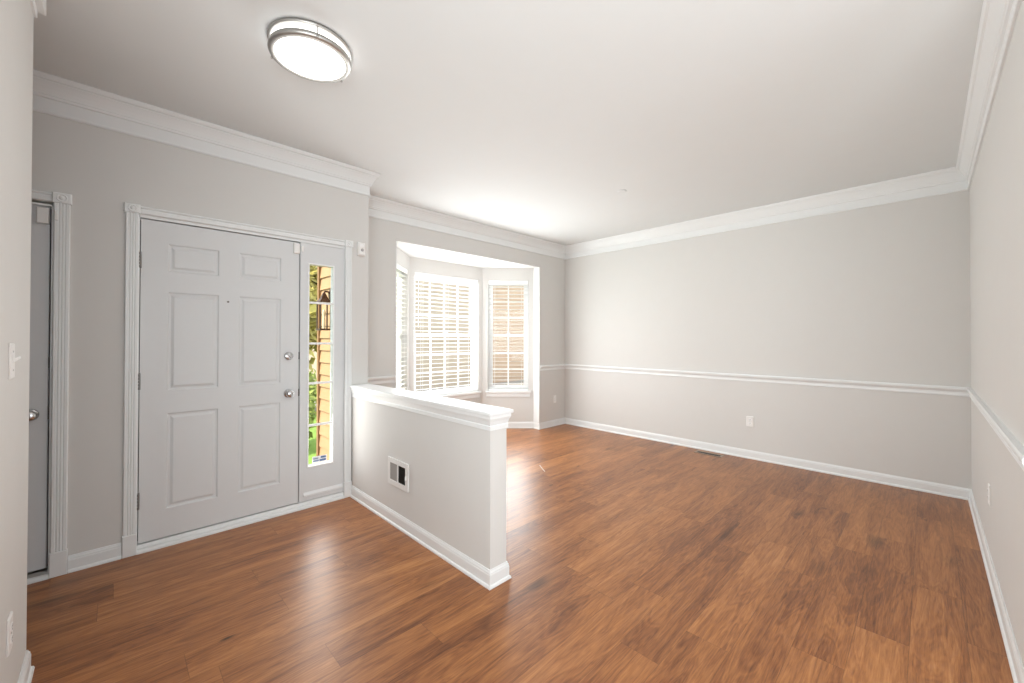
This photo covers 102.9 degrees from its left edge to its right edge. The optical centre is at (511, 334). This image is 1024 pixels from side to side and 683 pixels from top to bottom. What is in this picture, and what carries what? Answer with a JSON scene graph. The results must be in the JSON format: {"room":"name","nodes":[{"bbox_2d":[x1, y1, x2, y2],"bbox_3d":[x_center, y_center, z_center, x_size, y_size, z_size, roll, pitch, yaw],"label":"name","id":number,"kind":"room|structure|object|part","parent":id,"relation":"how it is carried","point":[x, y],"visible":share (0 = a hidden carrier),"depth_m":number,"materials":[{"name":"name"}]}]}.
{"room":"empty living room","nodes":[
{"label":"empty living room","id":0,"kind":"room"},
{"bbox_2d":[0,0,33,682],"bbox_3d":[0.070,-0.057,-0.491,0.120,2.767,5.800,1,-1,-44],"label":"wall","id":1,"kind":"structure","parent":0,"point":[16,16],"depth_m":1.37,"materials":[{"name":"paint"}]},
{"bbox_2d":[6,611,12,657],"bbox_3d":[-1.629,0.969,1.324,0.008,0.114,0.070,1,-1,-44],"label":"wall outlet","id":2,"kind":"object","parent":1,"relation":"attached to","point":[9,633],"visible":1,"depth_m":1.30,"materials":[{"name":"white plastic"}]},
{"bbox_2d":[8,343,20,378],"bbox_3d":[-1.606,0.084,1.319,0.022,0.114,0.070,1,-1,-44],"label":"light switch","id":3,"kind":"object","parent":1,"relation":"attached to","point":[11,353],"visible":1,"depth_m":1.29,"materials":[{"name":"white plastic"}]},
{"bbox_3d":[-1.611,0.083,1.313,0.006,0.114,0.070,1,-1,-44],"label":"plate","id":4,"kind":"part","parent":3,"relation":"part of","materials":[{"name":"white plastic"}]},
{"bbox_2d":[17,650,34,682],"bbox_3d":[0.111,1.280,-0.445,0.021,0.093,5.821,1,-1,-44],"label":"baseboard","id":5,"kind":"structure","parent":1,"relation":"attached to","point":[26,674],"depth_m":1.56,"materials":[{"name":"white paint"}]},
{"bbox_2d":[30,0,45,17],"bbox_3d":[0.116,-1.365,-0.416,0.031,0.150,5.831,1,-1,-44],"label":"trim","id":6,"kind":"structure","parent":1,"relation":"attached to","point":[36,5],"depth_m":1.62,"materials":[{"name":"white paint"}]},
{"bbox_2d":[31,111,368,571],"bbox_3d":[-2.360,-0.036,2.581,2.943,2.767,0.150,1,-1,-44],"label":"wall","id":7,"kind":"structure","parent":0,"point":[102,170],"depth_m":2.44,"materials":[{"name":"paint"}]},
{"bbox_2d":[27,189,71,584],"bbox_3d":[-2.884,0.271,2.041,0.920,2.142,0.185,1,-1,-44],"label":"door","id":8,"kind":"structure","parent":7,"relation":"in","point":[47,551],"depth_m":2.27,"materials":[{"name":"white paint"}]},
{"bbox_3d":[-2.620,0.439,2.214,0.066,0.066,0.065,1,-1,-44],"label":"knob","id":9,"kind":"part","parent":8,"relation":"part of","materials":[{"name":"silver metal"}]},
{"bbox_3d":[-2.899,1.322,2.044,0.776,0.039,0.150,1,-1,-44],"label":"sill","id":10,"kind":"part","parent":8,"relation":"part of","materials":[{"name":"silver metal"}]},
{"bbox_3d":[-2.838,1.329,1.982,0.776,0.024,0.024,1,-1,-44],"label":"shoe moulding","id":11,"kind":"part","parent":8,"relation":"part of","materials":[{"name":"white paint"}]},
{"bbox_3d":[-2.835,-0.770,2.001,0.780,0.048,0.020,1,-1,-44],"label":"head casing","id":12,"kind":"part","parent":8,"relation":"part of","materials":[{"name":"white paint"}]},
{"bbox_2d":[36,206,57,223],"bbox_3d":[-2.583,-0.664,2.271,0.099,0.087,0.041,0,0,-18],"label":"sensor","id":13,"kind":"object","parent":8,"relation":"attached to","point":[42,214],"visible":1,"depth_m":2.26,"materials":[{"name":"white plastic"}]},
{"bbox_3d":[-2.536,0.234,2.289,0.062,1.955,0.018,1,-1,-44],"label":"casing","id":14,"kind":"part","parent":8,"relation":"part of","materials":[{"name":"white paint"}]},
{"bbox_2d":[68,543,120,572],"bbox_3d":[-2.433,1.299,2.381,0.218,0.093,0.021,1,-1,-44],"label":"baseboard","id":15,"kind":"structure","parent":7,"relation":"attached to","point":[95,557],"depth_m":2.38,"materials":[{"name":"white paint"}]},
{"bbox_2d":[33,69,380,195],"bbox_3d":[-2.251,-1.322,2.538,3.019,0.194,0.076,1,-1,-44],"label":"trim","id":16,"kind":"structure","parent":7,"relation":"attached to","point":[53,95],"depth_m":2.65,"materials":[{"name":"white paint"}]},
{"bbox_2d":[122,202,352,558],"bbox_3d":[-1.895,0.276,2.998,1.404,2.150,0.203,1,-1,-44],"label":"door","id":17,"kind":"structure","parent":7,"relation":"in","point":[216,439],"depth_m":2.83,"materials":[{"name":"white paint"}]},
{"bbox_3d":[-2.329,0.233,2.492,0.060,1.972,0.018,1,-1,-44],"label":"casing","id":18,"kind":"part","parent":17,"relation":"part of","materials":[{"name":"white paint"}]},
{"bbox_3d":[-1.912,1.327,3.009,1.268,0.049,0.154,1,-1,-44],"label":"sill","id":19,"kind":"part","parent":17,"relation":"part of","materials":[{"name":"white paint"}]},
{"bbox_3d":[-1.851,1.340,2.946,1.268,0.022,0.020,1,-1,-44],"label":"shoe moulding","id":20,"kind":"part","parent":17,"relation":"part of","materials":[{"name":"white paint"}]},
{"bbox_3d":[-1.850,-0.771,2.967,1.271,0.045,0.020,1,-1,-44],"label":"head casing","id":21,"kind":"part","parent":17,"relation":"part of","materials":[{"name":"white paint"}]},
{"bbox_3d":[-1.691,0.446,3.100,0.066,0.066,0.065,1,-1,-44],"label":"knob","id":22,"kind":"part","parent":17,"relation":"part of","materials":[{"name":"silver metal"}]},
{"bbox_2d":[293,243,303,253],"bbox_3d":[-1.658,-0.670,3.167,0.072,0.077,0.026,1,-1,-44],"label":"sensor","id":23,"kind":"object","parent":17,"relation":"attached to","point":[296,247],"visible":1,"depth_m":3.15,"materials":[{"name":"white plastic"}]},
{"bbox_2d":[312,454,326,462],"bbox_3d":[-1.560,1.002,3.303,0.112,0.050,0.001,1,-1,-44],"label":"window sticker","id":24,"kind":"object","parent":17,"relation":"attached to","point":[320,458],"visible":1,"depth_m":3.30,"materials":[{"name":"white paper"}]},
{"bbox_3d":[-1.548,0.291,3.316,0.347,2.029,0.058,1,-1,-44],"label":"sidelight panel","id":25,"kind":"part","parent":17,"relation":"part of","materials":[{"name":"paint"}]},
{"bbox_3d":[-1.523,1.254,3.295,0.303,0.033,0.011,1,-1,-44],"label":"panel moulding","id":26,"kind":"part","parent":17,"relation":"part of","materials":[{"name":"white paint"}]},
{"bbox_3d":[-1.377,0.242,3.425,0.056,1.972,0.018,1,-1,-44],"label":"casing","id":27,"kind":"part","parent":17,"relation":"part of","materials":[{"name":"white paint"}]},
{"bbox_2d":[357,242,364,256],"bbox_3d":[-1.292,-0.737,3.500,0.067,0.116,0.038,1,-1,-44],"label":"sensor","id":28,"kind":"object","parent":7,"relation":"attached to","point":[360,246],"visible":1,"depth_m":3.48,"materials":[{"name":"white plastic"}]},
{"bbox_2d":[319,267,330,461],"bbox_3d":[-1.663,-0.167,3.745,0.019,3.150,0.525,1,-1,-44],"label":"wall","id":29,"kind":"structure","parent":0,"point":[324,443],"depth_m":3.83,"materials":[{"name":"yellow wood"}]},
{"bbox_2d":[316,266,320,462],"bbox_3d":[-1.861,-0.165,3.939,0.030,3.150,0.040,1,-1,-44],"label":"trim","id":30,"kind":"structure","parent":29,"relation":"attached to","point":[318,268],"depth_m":3.92,"materials":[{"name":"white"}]},
{"bbox_2d":[316,289,330,330],"bbox_3d":[-1.684,-0.232,3.672,0.122,0.380,0.110,1,-1,-44],"label":"wall lantern","id":31,"kind":"object","parent":29,"relation":"attached to","point":[323,298],"visible":0.86,"depth_m":3.66,"materials":[{"name":"brown metal"}]},
{"bbox_2d":[316,292,330,302],"bbox_3d":[-1.691,-0.341,3.666,0.102,0.092,0.102,1,-1,-44],"label":"hood","id":32,"kind":"object","parent":31,"relation":"attached to","point":[323,298],"depth_m":3.65,"materials":[{"name":"brown metal"}]},
{"bbox_3d":[-1.691,-0.145,3.665,0.031,0.175,0.031,1,-1,-44],"label":"candle bulb","id":33,"kind":"part","parent":31,"relation":"part of","materials":[{"name":"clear glass"}]},
{"bbox_2d":[397,247,409,390],"bbox_3d":[-1.383,0.170,4.827,0.130,2.397,0.765,0,0,1],"label":"wall","id":34,"kind":"structure","parent":0,"point":[403,259],"depth_m":5.13,"materials":[{"name":"paint"}]},
{"bbox_2d":[396,270,401,388],"bbox_3d":[-1.362,0.041,4.829,0.156,1.735,0.672,0,0,1],"label":"window","id":35,"kind":"structure","parent":34,"relation":"in","point":[398,285],"depth_m":5.10,"materials":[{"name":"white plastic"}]},
{"bbox_3d":[-1.423,-0.393,4.833,0.020,0.808,0.542,0,0,1],"label":"sash","id":36,"kind":"part","parent":35,"relation":"part of","materials":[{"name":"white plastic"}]},
{"bbox_3d":[-1.402,0.379,4.826,0.020,0.808,0.542,0,0,1],"label":"sash","id":37,"kind":"part","parent":35,"relation":"part of","materials":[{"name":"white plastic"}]},
{"bbox_2d":[396,263,407,389],"bbox_3d":[-1.343,-0.009,4.829,0.070,1.632,0.594,0,0,1],"label":"window blind","id":38,"kind":"object","parent":34,"relation":"attached to","point":[399,267],"visible":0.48,"depth_m":4.96,"materials":[{"name":"white"}]},
{"bbox_3d":[-1.349,0.003,5.029,0.053,1.593,0.002,0,0,1],"label":"ladder cord","id":39,"kind":"part","parent":38,"relation":"part of","materials":[{"name":"white fabric"}]},
{"bbox_2d":[351,397,505,569],"bbox_3d":[-0.691,0.895,2.870,0.142,0.915,1.785,1,-1,-44],"label":"wall","id":40,"kind":"structure","parent":0,"point":[457,493],"depth_m":2.52,"materials":[{"name":"paint"}]},
{"bbox_2d":[388,456,408,492],"bbox_3d":[-0.806,0.978,2.871,0.020,0.191,0.282,1,-1,-44],"label":"air vent","id":41,"kind":"object","parent":40,"relation":"in","point":[398,471],"visible":1,"depth_m":2.87,"materials":[{"name":"white"}]},
{"bbox_2d":[350,485,489,589],"bbox_3d":[-0.739,1.306,2.799,0.021,0.093,1.796,1,-1,-44],"label":"baseboard","id":42,"kind":"structure","parent":40,"relation":"attached to","point":[462,562],"depth_m":2.58,"materials":[{"name":"white paint"}]},
{"bbox_2d":[349,383,513,430],"bbox_3d":[-0.684,0.467,2.852,0.178,0.101,1.804,1,-1,-44],"label":"trim","id":43,"kind":"structure","parent":40,"relation":"attached to","point":[477,415],"depth_m":2.54,"materials":[{"name":"white paint"}]},
{"bbox_2d":[490,561,510,589],"bbox_3d":[-0.068,1.302,2.214,0.162,0.093,0.021,1,-1,-44],"label":"baseboard","id":44,"kind":"structure","parent":40,"relation":"attached to","point":[499,574],"depth_m":2.21,"materials":[{"name":"white paint"}]},
{"bbox_2d":[409,257,481,403],"bbox_3d":[-0.923,0.177,5.683,1.220,2.397,0.130,1,-1,-44],"label":"wall","id":45,"kind":"structure","parent":0,"point":[416,264],"depth_m":5.67,"materials":[{"name":"paint"}]},
{"bbox_2d":[396,284,475,387],"bbox_3d":[-0.934,0.237,5.693,1.420,2.477,0.120,1,-1,-44],"label":"trim","id":46,"kind":"structure","parent":45,"relation":"attached to","point":[475,284],"depth_m":6.06,"materials":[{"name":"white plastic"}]},
{"bbox_2d":[414,276,480,399],"bbox_3d":[-0.910,0.048,5.667,1.138,1.735,0.156,1,-1,-44],"label":"window","id":47,"kind":"structure","parent":45,"relation":"in","point":[471,394],"depth_m":5.75,"materials":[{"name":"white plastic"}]},
{"bbox_2d":[415,280,469,333],"bbox_3d":[-0.954,-0.385,5.716,0.932,0.732,0.011,1,-1,-44],"label":"grille","id":48,"kind":"object","parent":47,"relation":"attached to","point":[457,300],"depth_m":5.71,"materials":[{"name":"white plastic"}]},
{"bbox_3d":[-0.953,-0.385,5.715,1.008,0.808,0.020,1,-1,-44],"label":"sash","id":49,"kind":"part","parent":47,"relation":"part of","materials":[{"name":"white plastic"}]},
{"bbox_3d":[-0.939,0.387,5.693,1.008,0.808,0.020,1,-1,-44],"label":"sash","id":50,"kind":"part","parent":47,"relation":"part of","materials":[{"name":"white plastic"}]},
{"bbox_2d":[416,336,470,390],"bbox_3d":[-0.940,0.387,5.694,0.932,0.732,0.011,1,-1,-44],"label":"grille","id":51,"kind":"object","parent":47,"relation":"attached to","point":[444,353],"depth_m":5.70,"materials":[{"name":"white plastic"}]},
{"bbox_2d":[414,272,477,394],"bbox_3d":[-0.897,-0.001,5.655,1.060,1.632,0.070,1,-1,-44],"label":"window blind","id":52,"kind":"object","parent":47,"relation":"attached to","point":[417,274],"visible":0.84,"depth_m":5.61,"materials":[{"name":"white"}]},
{"bbox_3d":[-0.904,0.806,5.654,1.056,0.018,0.048,1,-1,-44],"label":"rail","id":53,"kind":"part","parent":52,"relation":"part of","materials":[{"name":"white"}]},
{"bbox_3d":[-0.616,0.012,5.941,0.002,1.593,0.053,1,-1,-44],"label":"ladder cord","id":54,"kind":"part","parent":52,"relation":"part of","materials":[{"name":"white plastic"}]},
{"bbox_3d":[-0.946,0.001,5.705,1.067,1.640,0.052,1,-1,-44],"label":"frame","id":55,"kind":"part","parent":47,"relation":"part of","materials":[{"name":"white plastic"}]},
{"bbox_3d":[-0.893,0.833,5.642,1.138,0.031,0.104,1,-1,-44],"label":"sill","id":56,"kind":"part","parent":47,"relation":"part of","materials":[{"name":"white paint"}]},
{"bbox_2d":[397,244,529,267],"bbox_3d":[-0.734,-1.077,5.505,2.709,0.150,0.681,1,-1,-44],"label":"ceiling","id":57,"kind":"structure","parent":0,"point":[411,251],"depth_m":5.34,"materials":[{"name":"white paint"}]},
{"bbox_2d":[368,196,565,429],"bbox_3d":[-0.426,-0.011,5.197,3.482,2.767,0.186,1,-1,-44],"label":"wall","id":58,"kind":"structure","parent":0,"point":[383,235],"depth_m":5.01,"materials":[{"name":"paint"}]},
{"bbox_2d":[539,417,564,429],"bbox_3d":[0.613,1.336,6.168,0.619,0.093,0.021,1,-1,-44],"label":"baseboard","id":59,"kind":"structure","parent":58,"relation":"attached to","point":[547,424],"depth_m":6.15,"materials":[{"name":"white paint"}]},
{"bbox_2d":[33,0,982,245],"bbox_3d":[1.101,-1.522,1.588,6.675,0.200,7.512,1,-1,-44],"label":"ceiling","id":60,"kind":"structure","parent":0,"point":[530,118],"depth_m":2.37,"materials":[{"name":"paint"}]},
{"bbox_2d":[267,17,351,82],"bbox_3d":[-0.990,-1.383,2.009,0.372,0.076,0.374,1,-1,-44],"label":"ceiling light","id":61,"kind":"object","parent":60,"relation":"attached to","point":[307,49],"visible":1,"depth_m":1.94,"materials":[{"name":"white glass"}]},
{"bbox_2d":[482,268,533,421],"bbox_3d":[-0.058,0.183,6.127,0.769,2.397,0.130,0,0,0],"label":"wall","id":62,"kind":"structure","parent":0,"point":[522,407],"depth_m":6.06,"materials":[{"name":"paint"}]},
{"bbox_2d":[488,280,527,389],"bbox_3d":[-0.056,0.004,6.089,0.594,1.632,0.070,0,0,0],"label":"window blind","id":63,"kind":"object","parent":62,"relation":"attached to","point":[490,282],"visible":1,"depth_m":6.08,"materials":[{"name":"white"}]},
{"bbox_3d":[-0.058,0.811,6.091,0.590,0.018,0.048,0,0,0],"label":"rail","id":64,"kind":"part","parent":63,"relation":"part of","materials":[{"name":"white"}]},
{"bbox_2d":[485,285,530,396],"bbox_3d":[-0.056,0.053,6.107,0.672,1.735,0.156,0,0,0],"label":"window","id":65,"kind":"structure","parent":62,"relation":"in","point":[490,393],"depth_m":6.14,"materials":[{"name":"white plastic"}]},
{"bbox_3d":[-0.058,0.838,6.074,0.672,0.031,0.104,0,0,0],"label":"sill","id":66,"kind":"part","parent":65,"relation":"part of","materials":[{"name":"white paint"}]},
{"bbox_3d":[-0.055,-0.380,6.173,0.542,0.808,0.020,0,0,0],"label":"sash","id":67,"kind":"part","parent":65,"relation":"part of","materials":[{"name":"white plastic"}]},
{"bbox_3d":[-0.057,0.392,6.144,0.542,0.808,0.020,0,0,0],"label":"sash","id":68,"kind":"part","parent":65,"relation":"part of","materials":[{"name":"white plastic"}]},
{"bbox_2d":[493,286,523,332],"bbox_3d":[-0.055,-0.380,6.174,0.466,0.732,0.011,0,0,0],"label":"grille","id":69,"kind":"object","parent":65,"relation":"attached to","point":[508,301],"depth_m":6.17,"materials":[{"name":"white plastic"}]},
{"bbox_2d":[493,337,523,384],"bbox_3d":[-0.057,0.392,6.146,0.466,0.732,0.011,0,0,0],"label":"grille","id":70,"kind":"object","parent":65,"relation":"attached to","point":[508,352],"depth_m":6.14,"materials":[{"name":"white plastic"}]},
{"bbox_2d":[507,422,533,427],"bbox_3d":[-0.060,1.334,6.042,0.769,0.093,0.021,0,0,0],"label":"baseboard","id":71,"kind":"structure","parent":62,"relation":"attached to","point":[510,424],"depth_m":6.04,"materials":[{"name":"white paint"}]},
{"bbox_2d":[26,424,1013,682],"bbox_3d":[0.879,1.407,1.749,6.625,0.120,8.080,1,-1,-44],"label":"floor","id":72,"kind":"structure","parent":0,"point":[630,559],"depth_m":2.14,"materials":[{"name":"brown wood"}]},
{"bbox_2d":[694,450,723,457],"bbox_3d":[2.268,1.370,4.701,0.110,0.006,0.300,1,-1,-44],"label":"floor vent","id":73,"kind":"object","parent":72,"relation":"in","point":[697,451],"visible":1,"depth_m":4.68,"materials":[{"name":"brown metal"}]},
{"bbox_2d":[565,190,971,488],"bbox_3d":[2.356,-0.008,4.932,0.120,2.767,4.439,1,-1,-44],"label":"wall","id":74,"kind":"structure","parent":0,"point":[880,293],"depth_m":4.24,"materials":[{"name":"paint"}]},
{"bbox_2d":[746,416,753,426],"bbox_3d":[2.646,0.962,4.534,0.008,0.114,0.070,1,-1,-44],"label":"wall outlet","id":75,"kind":"object","parent":74,"relation":"attached to","point":[749,420],"visible":1,"depth_m":4.53,"materials":[{"name":"white plastic"}]},
{"bbox_2d":[565,167,967,258],"bbox_3d":[2.288,-1.294,4.874,0.076,0.194,4.239,1,-1,-44],"label":"trim","id":76,"kind":"structure","parent":74,"relation":"attached to","point":[948,180],"depth_m":4.23,"materials":[{"name":"white paint"}]},
{"bbox_2d":[565,364,969,396],"bbox_3d":[2.303,0.482,4.877,0.026,0.078,4.239,1,-1,-44],"label":"trim","id":77,"kind":"structure","parent":74,"relation":"attached to","point":[865,385],"depth_m":4.22,"materials":[{"name":"white paint"}]},
{"bbox_2d":[565,418,970,499],"bbox_3d":[2.303,1.329,4.872,0.021,0.093,4.239,1,-1,-44],"label":"baseboard","id":78,"kind":"structure","parent":74,"relation":"attached to","point":[886,479],"depth_m":4.21,"materials":[{"name":"white paint"}]},
{"bbox_2d":[969,0,1023,666],"bbox_3d":[2.812,-0.029,2.328,2.875,2.767,0.120,1,-1,-44],"label":"wall","id":79,"kind":"structure","parent":0,"point":[996,191],"depth_m":1.91,"materials":[{"name":"paint"}]},
{"bbox_2d":[956,0,1021,189],"bbox_3d":[2.746,-1.314,2.408,2.875,0.194,0.076,1,-1,-44],"label":"trim","id":80,"kind":"structure","parent":79,"relation":"attached to","point":[998,18],"depth_m":2.07,"materials":[{"name":"white paint"}]},
{"bbox_2d":[988,483,990,505],"bbox_3d":[2.753,0.920,2.354,0.070,0.114,0.008,1,-1,-44],"label":"wall outlet","id":81,"kind":"object","parent":79,"relation":"attached to","point":[989,486],"visible":1,"depth_m":2.33,"materials":[{"name":"white plastic"}]},
{"bbox_2d":[966,387,1023,470],"bbox_3d":[2.760,0.462,2.376,2.875,0.078,0.026,1,-1,-44],"label":"trim","id":82,"kind":"structure","parent":79,"relation":"attached to","point":[1012,444],"depth_m":1.85,"materials":[{"name":"white paint"}]},
{"bbox_2d":[968,489,1023,682],"bbox_3d":[2.761,1.309,2.367,2.875,0.093,0.021,1,-1,-44],"label":"baseboard","id":83,"kind":"structure","parent":79,"relation":"attached to","point":[1013,655],"depth_m":1.96,"materials":[{"name":"white paint"}]},
{"label":"outside","id":84,"kind":"structure","parent":0,"visible":0},
{"bbox_2d":[308,393,316,463],"bbox_3d":[-18.685,1.774,26.183,70.000,0.120,56.430,1,-1,-44],"label":"lawn","id":85,"kind":"structure","parent":84,"point":[312,441],"depth_m":5.86,"materials":[{"name":"green plant"}]},
{"bbox_2d":[309,266,316,372],"bbox_3d":[-3.800,0.051,6.870,1.868,3.060,1.774,0,0,-7],"label":"tree","id":86,"kind":"object","parent":85,"relation":"on","point":[313,270],"visible":0.06,"depth_m":6.71,"materials":[{"name":"green plant"}]},
{"bbox_2d":[309,391,316,437],"bbox_3d":[-3.089,1.093,5.495,0.990,1.113,1.059,0,0,6],"label":"bush","id":87,"kind":"object","parent":85,"relation":"on","point":[312,411],"visible":0.02,"depth_m":5.56,"materials":[{"name":"green plant"}]},
{"bbox_2d":[309,368,316,407],"bbox_3d":[-4.373,1.074,8.049,1.331,1.041,1.402,1,-1,-44],"label":"bush","id":88,"kind":"object","parent":85,"relation":"on","point":[313,387],"visible":0.07,"depth_m":8.10,"materials":[{"name":"green plant"}]},
{"bbox_2d":[309,267,523,390],"bbox_3d":[-1.548,-2.922,18.178,13.400,9.200,8.500,1,-1,-44],"label":"house","id":89,"kind":"structure","parent":85,"relation":"on","point":[437,343],"depth_m":12.66,"materials":[{"name":"beige"}]},
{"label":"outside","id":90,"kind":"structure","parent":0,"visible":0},
{"bbox_2d":[314,380,523,414],"bbox_3d":[2.209,1.619,12.658,15.100,0.040,5.300,1,-1,-44],"label":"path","id":91,"kind":"structure","parent":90,"point":[519,381],"depth_m":13.18,"materials":[{"name":"grey concrete"}]}
]}

